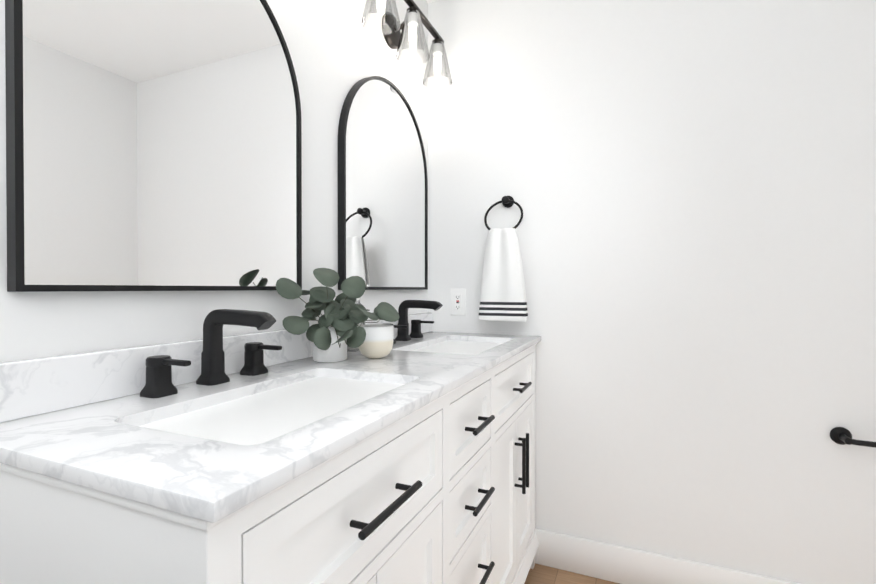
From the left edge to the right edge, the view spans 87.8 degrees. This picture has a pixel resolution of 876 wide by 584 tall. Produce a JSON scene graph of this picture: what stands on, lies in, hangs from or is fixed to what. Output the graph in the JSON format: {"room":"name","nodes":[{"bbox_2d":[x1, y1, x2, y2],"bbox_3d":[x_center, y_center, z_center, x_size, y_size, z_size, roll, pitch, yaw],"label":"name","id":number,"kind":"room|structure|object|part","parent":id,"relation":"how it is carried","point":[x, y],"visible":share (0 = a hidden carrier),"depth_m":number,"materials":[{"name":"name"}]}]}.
{"room":"bathroom","nodes":[
{"label":"bathroom","id":0,"kind":"room"},
{"bbox_2d":[0,0,427,361],"bbox_3d":[-0.490,-0.084,1.080,0.100,2.325,2.223,0,0,23],"label":"wall","id":1,"kind":"structure","parent":0,"point":[337,51],"depth_m":1.23,"materials":[{"name":"paint"}]},
{"bbox_2d":[5,0,301,291],"bbox_3d":[-0.488,-0.375,0.923,0.023,0.745,0.603,0,0,23],"label":"mirror","id":2,"kind":"object","parent":1,"relation":"attached to","point":[153,145],"visible":0.94,"depth_m":0.83,"materials":[{"name":"black mirror"}]},
{"bbox_2d":[0,313,431,422],"bbox_3d":[-0.334,0.136,1.285,0.020,0.082,1.520,0,0,23],"label":"backsplash","id":3,"kind":"structure","parent":1,"relation":"attached to","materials":[{"name":"stone"}]},
{"bbox_2d":[338,76,427,289],"bbox_3d":[-0.174,-0.381,1.651,0.023,0.745,0.603,0,0,23],"label":"mirror","id":4,"kind":"object","parent":1,"relation":"attached to","point":[382,207],"visible":1,"depth_m":1.58,"materials":[{"name":"black mirror"}]},
{"bbox_2d":[361,0,452,89],"bbox_3d":[-0.105,-0.938,1.640,0.155,0.190,0.570,0,0,23],"label":"wall sconce","id":5,"kind":"object","parent":1,"relation":"attached to","point":[392,27],"visible":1,"depth_m":1.63,"materials":[{"name":"clear glass"}]},
{"bbox_2d":[524,563,619,583],"bbox_3d":[0.460,1.111,0.679,2.170,0.060,2.223,0,0,23],"label":"floor","id":6,"kind":"structure","parent":0,"point":[539,574],"depth_m":1.71,"materials":[{"name":"brown wood"}]},
{"bbox_2d":[0,336,540,583],"bbox_3d":[-0.113,0.637,1.192,0.501,0.880,1.517,0,0,23],"label":"bathroom vanity","id":7,"kind":"object","parent":6,"relation":"on","point":[441,490],"depth_m":0.62,"materials":[{"name":"white paint"}]},
{"bbox_2d":[0,313,539,507],"bbox_3d":[-0.119,0.146,1.192,0.489,0.102,1.520,0,0,23],"label":"countertop","id":8,"kind":"structure","parent":7,"relation":"on","point":[208,421],"depth_m":0.72,"materials":[{"name":"white stone"}]},
{"bbox_2d":[276,268,398,361],"bbox_3d":[-0.232,0.059,1.175,0.232,0.237,0.312,0,0,23],"label":"plant","id":9,"kind":"object","parent":8,"relation":"on","point":[334,332],"visible":1,"depth_m":1.14,"materials":[{"name":"green plant"}]},
{"bbox_3d":[-0.281,0.130,1.188,0.087,0.094,0.087,0,0,23],"label":"pot","id":10,"kind":"part","parent":9,"relation":"part of","materials":[{"name":"white ceramic"}]},
{"bbox_2d":[357,324,393,358],"bbox_3d":[-0.168,0.134,1.224,0.097,0.086,0.097,0,0,23],"label":"candle","id":11,"kind":"object","parent":8,"relation":"on","point":[378,342],"visible":0.92,"depth_m":1.18,"materials":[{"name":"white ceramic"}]},
{"bbox_2d":[428,0,875,583],"bbox_3d":[0.881,-0.089,1.644,1.970,2.325,0.100,0,0,23],"label":"wall","id":12,"kind":"structure","parent":0,"point":[688,186],"depth_m":1.60,"materials":[{"name":"paint"}]},
{"bbox_2d":[451,288,465,314],"bbox_3d":[0.085,0.042,1.929,0.070,0.114,0.009,0,0,23],"label":"electrical outlet plate","id":13,"kind":"object","parent":12,"relation":"attached to","point":[458,301],"visible":1,"depth_m":1.93,"materials":[{"name":"white plastic"}]},
{"bbox_2d":[478,196,527,321],"bbox_3d":[0.265,-0.139,1.785,0.189,0.498,0.128,0,0,23],"label":"towel ring","id":14,"kind":"object","parent":12,"relation":"attached to","point":[503,295],"visible":1,"depth_m":1.74,"materials":[{"name":"black"}]},
{"bbox_2d":[535,528,800,583],"bbox_3d":[1.051,1.007,1.517,1.509,0.135,0.015,0,0,23],"label":"baseboard","id":15,"kind":"structure","parent":12,"relation":"attached to","point":[604,561],"depth_m":1.65,"materials":[{"name":"white paint"}]},
{"bbox_2d":[830,427,875,447],"bbox_3d":[1.314,0.450,1.370,0.197,0.054,0.066,0,0,23],"label":"paper holder","id":16,"kind":"object","parent":12,"relation":"attached to","point":[841,435],"visible":1,"depth_m":1.41,"materials":[{"name":"black metal"}]}
]}

